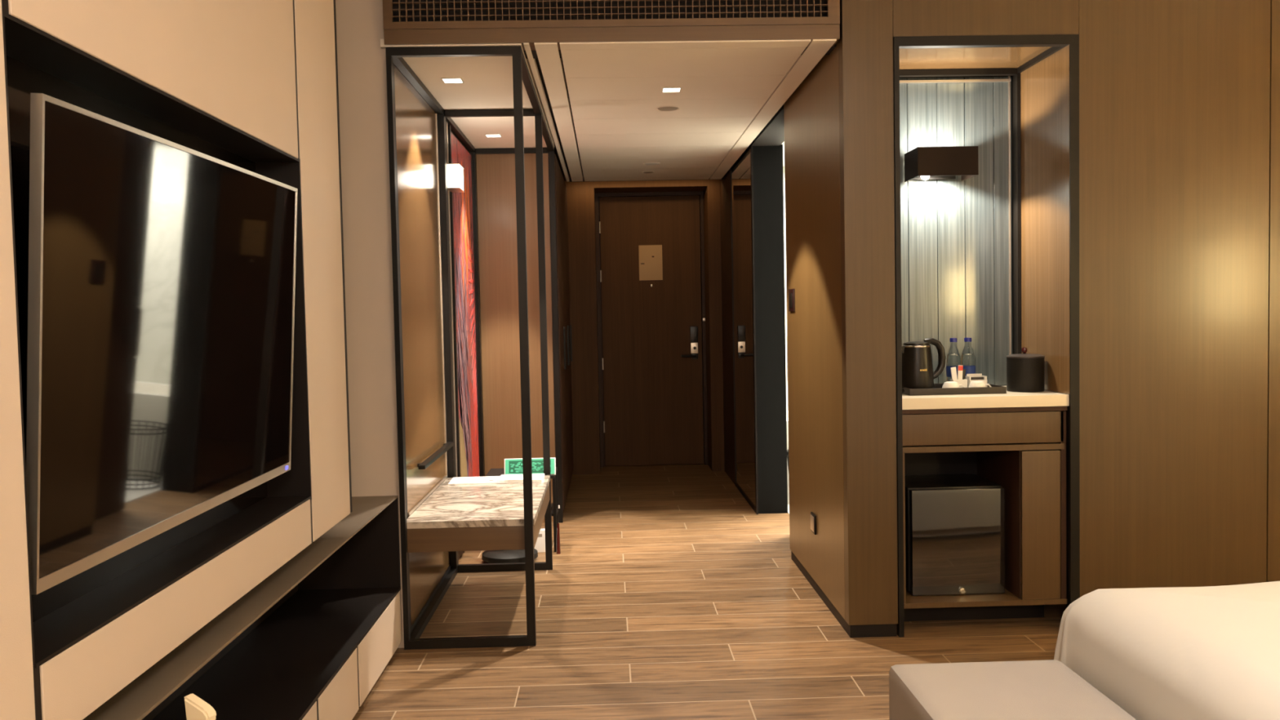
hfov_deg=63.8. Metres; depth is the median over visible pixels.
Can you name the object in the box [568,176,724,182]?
trim
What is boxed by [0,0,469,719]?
wall
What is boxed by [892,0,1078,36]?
wall panel
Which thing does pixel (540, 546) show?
paper packet
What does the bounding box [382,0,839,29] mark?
air vent
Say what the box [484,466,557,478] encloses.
shelf
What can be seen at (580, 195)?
wall
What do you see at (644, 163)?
recessed light
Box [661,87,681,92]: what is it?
recessed light
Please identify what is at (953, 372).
sachet
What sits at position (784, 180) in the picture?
wall
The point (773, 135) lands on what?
trim
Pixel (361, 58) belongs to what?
wall
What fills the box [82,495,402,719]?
media console
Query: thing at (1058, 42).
frame
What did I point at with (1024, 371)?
ice bucket
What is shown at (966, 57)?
ceiling
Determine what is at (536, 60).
ceiling trim
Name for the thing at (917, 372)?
kettle
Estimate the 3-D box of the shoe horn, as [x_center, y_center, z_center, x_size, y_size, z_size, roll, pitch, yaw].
[-0.457,0.996,5.739,0.022,0.170,0.022,0,3,21]
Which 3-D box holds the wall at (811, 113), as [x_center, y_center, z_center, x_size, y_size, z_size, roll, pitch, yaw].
[0.846,-0.383,6.545,0.205,2.800,4.748,-1,3,-2]
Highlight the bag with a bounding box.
[970,377,983,379]
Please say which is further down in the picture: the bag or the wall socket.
the wall socket
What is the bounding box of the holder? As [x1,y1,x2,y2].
[950,378,967,387]
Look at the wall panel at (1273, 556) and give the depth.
4.16 m
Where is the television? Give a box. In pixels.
[26,93,297,595]
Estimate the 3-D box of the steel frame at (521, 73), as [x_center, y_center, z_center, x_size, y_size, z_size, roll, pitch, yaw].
[-0.745,-0.090,5.324,0.527,2.388,2.485,-1,3,-2]
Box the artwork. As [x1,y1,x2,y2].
[445,121,481,477]
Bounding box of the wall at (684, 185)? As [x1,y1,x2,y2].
[593,179,706,193]
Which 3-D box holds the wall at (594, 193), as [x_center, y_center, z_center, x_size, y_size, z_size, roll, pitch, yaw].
[-0.174,-0.324,9.033,2.200,2.500,0.120,-1,3,-2]
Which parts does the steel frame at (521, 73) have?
post, floor rail, rail, post, rail, rail, post, rail, rail, rail, post, rail, post, post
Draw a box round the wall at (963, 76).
[899,75,1013,386]
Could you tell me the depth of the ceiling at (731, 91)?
5.03 m
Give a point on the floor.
(666, 595)
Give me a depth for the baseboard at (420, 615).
4.70 m
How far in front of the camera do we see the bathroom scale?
5.49 m
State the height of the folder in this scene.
0.006 m
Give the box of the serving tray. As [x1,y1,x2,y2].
[902,382,1006,395]
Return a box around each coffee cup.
[942,381,964,387]
[968,380,991,387]
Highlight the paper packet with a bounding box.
[533,528,545,552]
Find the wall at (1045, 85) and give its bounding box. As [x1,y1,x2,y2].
[1020,44,1070,394]
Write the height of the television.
0.764 m
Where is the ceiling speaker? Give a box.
[656,106,679,111]
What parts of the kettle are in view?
lid, handle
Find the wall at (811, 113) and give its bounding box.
[731,40,844,619]
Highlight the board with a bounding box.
[504,457,555,475]
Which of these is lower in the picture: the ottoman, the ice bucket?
the ottoman
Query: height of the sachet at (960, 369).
0.103 m
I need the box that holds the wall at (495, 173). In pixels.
[475,153,573,522]
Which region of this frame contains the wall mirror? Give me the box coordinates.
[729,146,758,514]
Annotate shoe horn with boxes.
[556,523,560,554]
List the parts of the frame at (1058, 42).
rail, rail, head rail, rail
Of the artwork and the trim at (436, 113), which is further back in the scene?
the artwork
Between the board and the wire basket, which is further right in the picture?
the wire basket
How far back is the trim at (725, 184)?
8.17 m
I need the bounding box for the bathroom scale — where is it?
[481,548,537,563]
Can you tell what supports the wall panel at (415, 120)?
attached to the wall at (250, 85)
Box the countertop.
[902,386,1069,409]
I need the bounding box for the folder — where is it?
[448,475,507,484]
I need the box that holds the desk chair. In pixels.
[184,693,216,719]
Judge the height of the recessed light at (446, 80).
0.004 m
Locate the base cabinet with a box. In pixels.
[902,405,1066,621]
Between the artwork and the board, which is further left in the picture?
the artwork
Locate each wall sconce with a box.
[447,163,465,192]
[904,146,978,182]
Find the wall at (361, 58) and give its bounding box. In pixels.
[290,0,404,648]
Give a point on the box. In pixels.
(968, 376)
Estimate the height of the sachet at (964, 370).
0.086 m
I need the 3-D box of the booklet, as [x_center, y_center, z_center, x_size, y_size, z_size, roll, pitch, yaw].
[-0.595,0.593,5.146,0.224,0.014,0.194,-1,3,-2]
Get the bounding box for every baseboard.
[409,564,450,632]
[791,551,896,637]
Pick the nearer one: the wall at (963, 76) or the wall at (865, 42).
the wall at (865, 42)
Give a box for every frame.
[385,45,563,649]
[893,34,1079,637]
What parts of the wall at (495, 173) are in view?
door, handle, door, handle, door, handle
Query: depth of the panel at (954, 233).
4.64 m
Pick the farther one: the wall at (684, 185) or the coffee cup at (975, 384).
the wall at (684, 185)
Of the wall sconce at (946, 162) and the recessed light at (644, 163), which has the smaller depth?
the wall sconce at (946, 162)
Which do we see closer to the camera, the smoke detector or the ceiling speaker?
the ceiling speaker
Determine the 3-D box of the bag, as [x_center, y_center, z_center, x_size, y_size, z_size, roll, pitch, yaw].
[1.437,0.099,4.381,0.053,0.052,0.014,-1,3,-2]
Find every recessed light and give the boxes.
[440,77,464,83]
[484,133,502,137]
[642,162,659,164]
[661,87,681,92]
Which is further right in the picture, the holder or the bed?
the bed
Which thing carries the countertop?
on the base cabinet
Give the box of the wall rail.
[417,441,453,469]
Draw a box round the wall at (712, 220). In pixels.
[702,179,724,471]
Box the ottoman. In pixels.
[888,659,1136,719]
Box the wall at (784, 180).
[782,166,787,410]
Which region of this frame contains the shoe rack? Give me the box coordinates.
[484,466,558,551]
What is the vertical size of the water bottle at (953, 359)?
0.222 m
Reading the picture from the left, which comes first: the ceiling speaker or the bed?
the ceiling speaker
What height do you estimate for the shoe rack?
0.450 m
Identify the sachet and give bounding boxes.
[950,367,957,381]
[957,364,963,379]
[962,368,965,379]
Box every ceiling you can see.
[380,39,836,182]
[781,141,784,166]
[898,46,1052,69]
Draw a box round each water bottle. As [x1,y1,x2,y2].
[946,337,960,381]
[960,337,975,378]
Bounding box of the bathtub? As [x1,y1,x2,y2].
[786,410,789,504]
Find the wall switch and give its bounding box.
[788,288,795,311]
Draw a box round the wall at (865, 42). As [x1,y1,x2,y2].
[383,0,1066,625]
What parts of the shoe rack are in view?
leg, leg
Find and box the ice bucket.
[1005,346,1044,392]
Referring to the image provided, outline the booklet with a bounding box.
[496,473,544,483]
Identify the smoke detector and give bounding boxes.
[641,170,654,173]
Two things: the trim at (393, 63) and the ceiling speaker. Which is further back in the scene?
the ceiling speaker
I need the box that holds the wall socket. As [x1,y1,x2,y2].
[810,511,816,534]
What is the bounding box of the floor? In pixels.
[351,463,1066,719]
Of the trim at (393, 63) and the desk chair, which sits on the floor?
the desk chair
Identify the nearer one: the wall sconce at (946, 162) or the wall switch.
the wall sconce at (946, 162)
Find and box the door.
[595,191,707,467]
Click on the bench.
(467, 517)
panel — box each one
[394,65,448,624]
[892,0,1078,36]
[899,76,1012,385]
[1078,0,1270,597]
[1266,0,1279,582]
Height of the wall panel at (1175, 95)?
2.800 m
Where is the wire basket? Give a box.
[786,448,788,467]
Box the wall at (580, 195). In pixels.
[564,180,600,474]
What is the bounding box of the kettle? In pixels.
[902,337,945,392]
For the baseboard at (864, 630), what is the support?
attached to the wall at (811, 113)
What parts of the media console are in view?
drawer, drawer, drawer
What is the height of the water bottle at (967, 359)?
0.222 m
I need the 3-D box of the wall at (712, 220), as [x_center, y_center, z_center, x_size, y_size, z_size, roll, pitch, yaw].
[0.704,-0.305,8.771,0.261,2.450,0.420,-1,3,-2]
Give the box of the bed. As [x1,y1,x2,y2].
[1053,581,1279,719]
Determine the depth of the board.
5.66 m
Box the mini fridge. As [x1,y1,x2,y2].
[904,474,1004,595]
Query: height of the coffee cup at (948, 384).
0.045 m
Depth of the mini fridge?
4.28 m
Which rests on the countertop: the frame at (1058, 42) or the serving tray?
the serving tray
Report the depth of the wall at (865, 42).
4.10 m
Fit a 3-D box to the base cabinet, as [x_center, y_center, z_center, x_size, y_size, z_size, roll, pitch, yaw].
[1.392,0.642,4.428,0.676,0.922,0.518,-1,3,-2]
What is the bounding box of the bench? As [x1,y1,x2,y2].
[406,475,550,552]
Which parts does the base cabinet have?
drawer, door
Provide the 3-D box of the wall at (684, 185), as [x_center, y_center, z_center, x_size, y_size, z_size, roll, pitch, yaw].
[0.082,-1.477,8.700,0.937,0.077,0.420,-1,3,-2]
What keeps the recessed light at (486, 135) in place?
in the ceiling at (731, 91)
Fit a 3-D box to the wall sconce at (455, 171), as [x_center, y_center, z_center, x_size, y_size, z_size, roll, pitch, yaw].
[-0.987,-0.962,5.445,0.089,0.128,0.190,-1,3,-2]
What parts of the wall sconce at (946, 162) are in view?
bulb, wall plate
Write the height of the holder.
0.048 m
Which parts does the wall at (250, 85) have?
wall panel, wall panel, wall panel, wall panel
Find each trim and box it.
[392,62,411,628]
[435,113,447,478]
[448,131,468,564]
[528,57,783,180]
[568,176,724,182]
[720,167,735,484]
[751,106,784,146]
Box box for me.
[965,373,986,387]
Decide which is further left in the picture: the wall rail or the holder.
the wall rail
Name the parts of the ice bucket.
knob, lid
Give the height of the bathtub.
0.574 m

